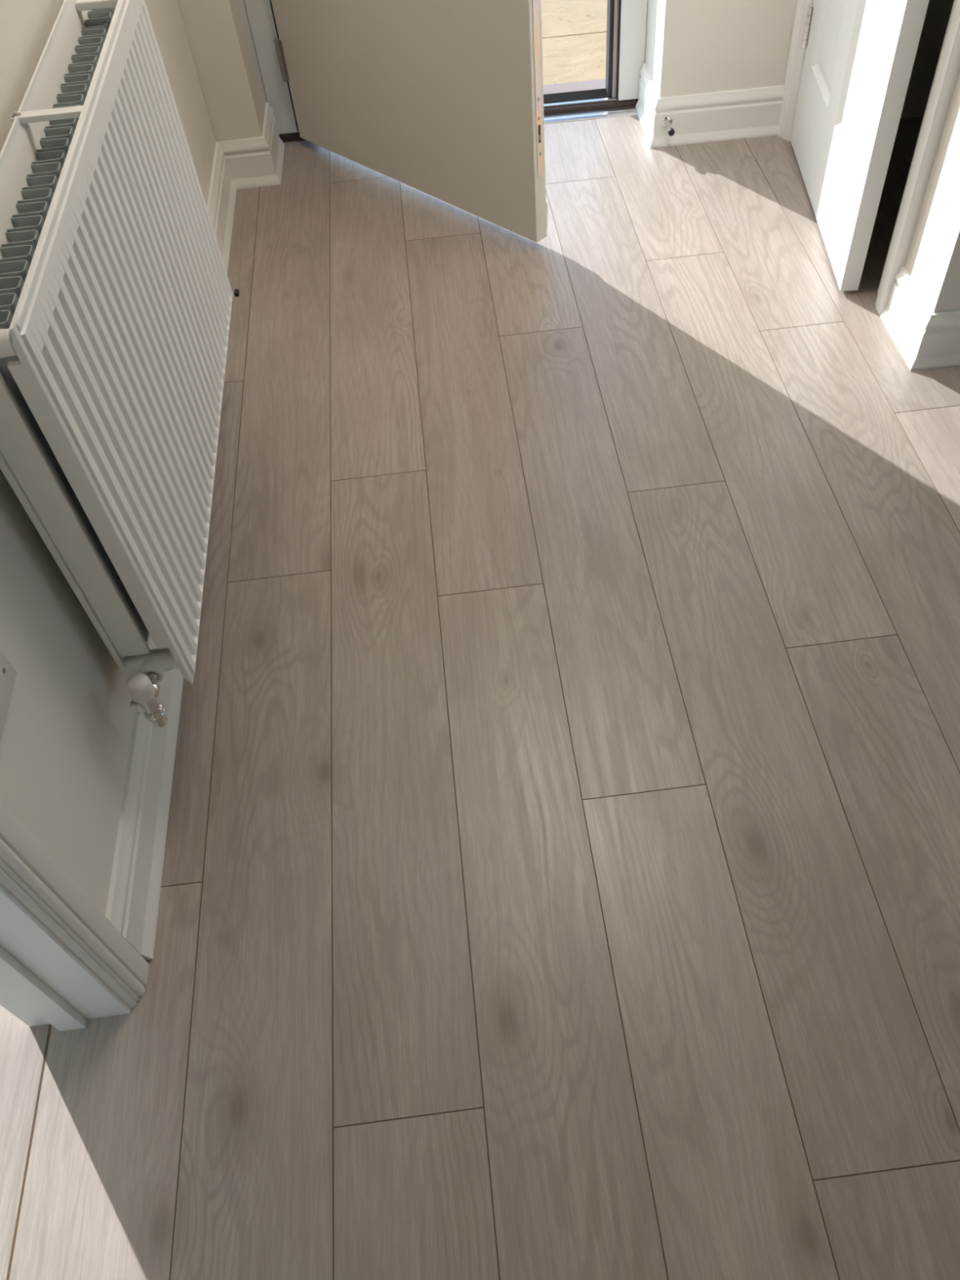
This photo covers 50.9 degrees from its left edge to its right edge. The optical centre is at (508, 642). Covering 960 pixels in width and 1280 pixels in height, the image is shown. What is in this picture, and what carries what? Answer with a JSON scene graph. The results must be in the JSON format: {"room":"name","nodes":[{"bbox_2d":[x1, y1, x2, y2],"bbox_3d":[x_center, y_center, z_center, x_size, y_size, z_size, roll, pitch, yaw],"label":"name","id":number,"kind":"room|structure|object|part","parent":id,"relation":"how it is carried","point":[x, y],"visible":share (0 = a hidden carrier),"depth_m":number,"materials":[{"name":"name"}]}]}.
{"room":"hallway","nodes":[
{"label":"hallway","id":0,"kind":"room"},
{"bbox_2d":[0,0,216,915],"bbox_3d":[-0.628,-0.120,0.347,0.128,2.400,4.816,-7,52,-2],"label":"wall","id":1,"kind":"structure","parent":0,"point":[65,742],"depth_m":1.31,"materials":[{"name":"beige paint"}]},
{"bbox_2d":[0,649,16,742],"bbox_3d":[-0.559,0.053,1.079,0.010,0.086,0.116,-7,52,-2],"label":"wall socket","id":2,"kind":"object","parent":1,"relation":"attached to","point":[7,673],"visible":1,"depth_m":1.11,"materials":[{"name":"plastic"}]},
{"bbox_2d":[0,800,148,1031],"bbox_3d":[-0.585,0.178,0.320,0.156,2.070,0.920,-7,52,-2],"label":"door frame","id":3,"kind":"structure","parent":1,"relation":"attached to","point":[64,964],"depth_m":1.22,"materials":[{"name":"white wood"}]},
{"bbox_2d":[0,0,239,727],"bbox_3d":[-0.582,-0.484,1.526,0.136,0.609,1.095,-7,52,-2],"label":"radiator","id":4,"kind":"object","parent":1,"relation":"attached to","point":[116,293],"visible":1,"depth_m":1.35,"materials":[{"name":"metal"}]},
{"bbox_3d":[-0.616,-0.505,1.541,0.012,0.600,1.006,-7,52,-2],"label":"panel","id":5,"kind":"part","parent":4,"relation":"part of","materials":[{"name":"metal"}]},
{"bbox_3d":[-0.534,-0.130,1.226,0.041,0.473,0.008,-7,52,-2],"label":"plate","id":6,"kind":"part","parent":4,"relation":"part of","materials":[{"name":"metal"}]},
{"bbox_3d":[-0.493,-0.140,1.220,0.016,0.474,0.008,-7,52,-2],"label":"plate","id":7,"kind":"part","parent":4,"relation":"part of","materials":[{"name":"metal"}]},
{"bbox_2d":[105,102,284,960],"bbox_3d":[-0.608,-0.528,2.118,0.146,0.122,2.405,-6,52,-1],"label":"baseboard","id":8,"kind":"structure","parent":1,"relation":"attached to","point":[134,895],"depth_m":1.54,"materials":[{"name":"white wood"}]},
{"bbox_2d":[0,114,959,1279],"bbox_3d":[-0.429,0.522,1.377,7.200,0.030,5.070,-7,52,-2],"label":"floor","id":9,"kind":"structure","parent":0,"point":[560,877],"depth_m":1.56,"materials":[{"name":"beige laminate"}]},
{"bbox_2d":[177,0,954,141],"bbox_3d":[-0.686,-2.135,1.935,7.200,2.400,0.297,-6,52,-1],"label":"wall","id":10,"kind":"structure","parent":0,"point":[693,46],"depth_m":2.62,"materials":[{"name":"beige paint"}]},
{"bbox_2d":[271,0,547,242],"bbox_3d":[-0.307,-1.841,1.905,0.925,1.996,0.057,35,62,27],"label":"door","id":11,"kind":"structure","parent":10,"relation":"in","point":[443,100],"depth_m":2.44,"materials":[{"name":"white wood"}]},
{"bbox_2d":[244,0,647,142],"bbox_3d":[-0.199,-2.178,2.147,1.069,2.110,0.090,-6,52,-1],"label":"door frame","id":12,"kind":"structure","parent":10,"relation":"attached to","point":[626,20],"depth_m":2.82,"materials":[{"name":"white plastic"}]},
{"bbox_3d":[-0.144,-1.539,2.959,1.069,0.040,0.090,-6,52,-1],"label":"threshold sill","id":13,"kind":"part","parent":12,"relation":"part of","materials":[{"name":"grey metal"}]},
{"bbox_2d":[543,105,636,124],"bbox_3d":[-0.072,-1.496,2.916,0.888,0.007,0.043,-6,52,-1],"label":"trim","id":14,"kind":"structure","parent":10,"relation":"attached to","point":[626,110],"depth_m":2.92,"materials":[{"name":"metal"}]},
{"bbox_2d":[662,115,675,136],"bbox_3d":[0.435,-1.391,2.724,0.029,0.029,0.068,-6,52,-1],"label":"door stop","id":15,"kind":"object","parent":10,"relation":"attached to","point":[667,121],"visible":1,"depth_m":2.73,"materials":[{"name":"silver metal"}]},
{"bbox_3d":[0.435,-1.396,2.727,0.029,0.029,0.056,-6,52,-1],"label":"stem","id":16,"kind":"part","parent":15,"relation":"part of","materials":[{"name":"silver metal"}]},
{"bbox_2d":[635,62,784,147],"bbox_3d":[0.557,-1.518,2.817,0.361,0.122,0.241,-6,52,-1],"label":"baseboard","id":17,"kind":"structure","parent":10,"relation":"attached to","point":[750,113],"depth_m":2.75,"materials":[{"name":"white wood"}]},
{"bbox_2d":[904,70,959,312],"bbox_3d":[1.858,-1.870,1.556,2.212,2.400,1.066,-6,52,-1],"label":"wall","id":18,"kind":"structure","parent":0,"point":[932,262],"depth_m":1.99,"materials":[{"name":"white paint"}]},
{"bbox_2d":[791,0,928,291],"bbox_3d":[0.727,-1.695,1.755,0.053,1.970,0.719,-1,52,3],"label":"door","id":19,"kind":"structure","parent":18,"relation":"in","point":[860,56],"depth_m":2.22,"materials":[{"name":"white paint"}]},
{"bbox_2d":[778,0,959,315],"bbox_3d":[0.798,-1.721,1.720,0.126,2.070,0.891,-6,52,-1],"label":"door frame","id":20,"kind":"structure","parent":18,"relation":"attached to","point":[947,71],"depth_m":2.06,"materials":[{"name":"white wood"}]},
{"bbox_3d":[0.708,-2.039,1.976,0.024,2.070,0.062,-6,52,-1],"label":"architrave","id":21,"kind":"part","parent":20,"relation":"part of","materials":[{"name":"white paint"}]},
{"bbox_3d":[0.786,-1.393,1.463,0.024,2.070,0.062,-6,52,-1],"label":"architrave","id":22,"kind":"part","parent":20,"relation":"part of","materials":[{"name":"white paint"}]},
{"bbox_2d":[880,266,959,370],"bbox_3d":[1.945,-0.808,2.166,2.226,0.122,0.198,-6,52,-1],"label":"baseboard","id":23,"kind":"structure","parent":18,"relation":"attached to","point":[925,339],"depth_m":2.12,"materials":[{"name":"white wood"}]},
{"bbox_3d":[-1.488,-8.489,8.668,24.000,0.080,18.050,-6,52,-1],"label":"ground","id":24,"kind":"structure","parent":0,"visible":0},
{"bbox_2d":[542,32,606,84],"bbox_3d":[0.200,-1.867,3.272,1.152,0.040,0.388,-6,52,-1],"label":"paving slab","id":25,"kind":"object","parent":24,"relation":"on","point":[582,57],"visible":0.04,"depth_m":3.27,"materials":[{"name":"stone"}]},
{"bbox_2d":[541,0,607,38],"bbox_3d":[-0.045,-2.229,3.571,1.151,0.040,0.596,-6,52,-1],"label":"paving slab","id":26,"kind":"object","parent":24,"relation":"on","point":[559,18],"visible":0.03,"depth_m":3.46,"materials":[{"name":"stone"}]},
{"bbox_2d":[542,79,605,94],"bbox_3d":[-0.146,-1.599,3.097,2.200,0.098,0.170,-6,52,-1],"label":"doorstep","id":27,"kind":"object","parent":24,"relation":"on","point":[600,83],"depth_m":3.10,"materials":[{"name":"stone"}]}
]}

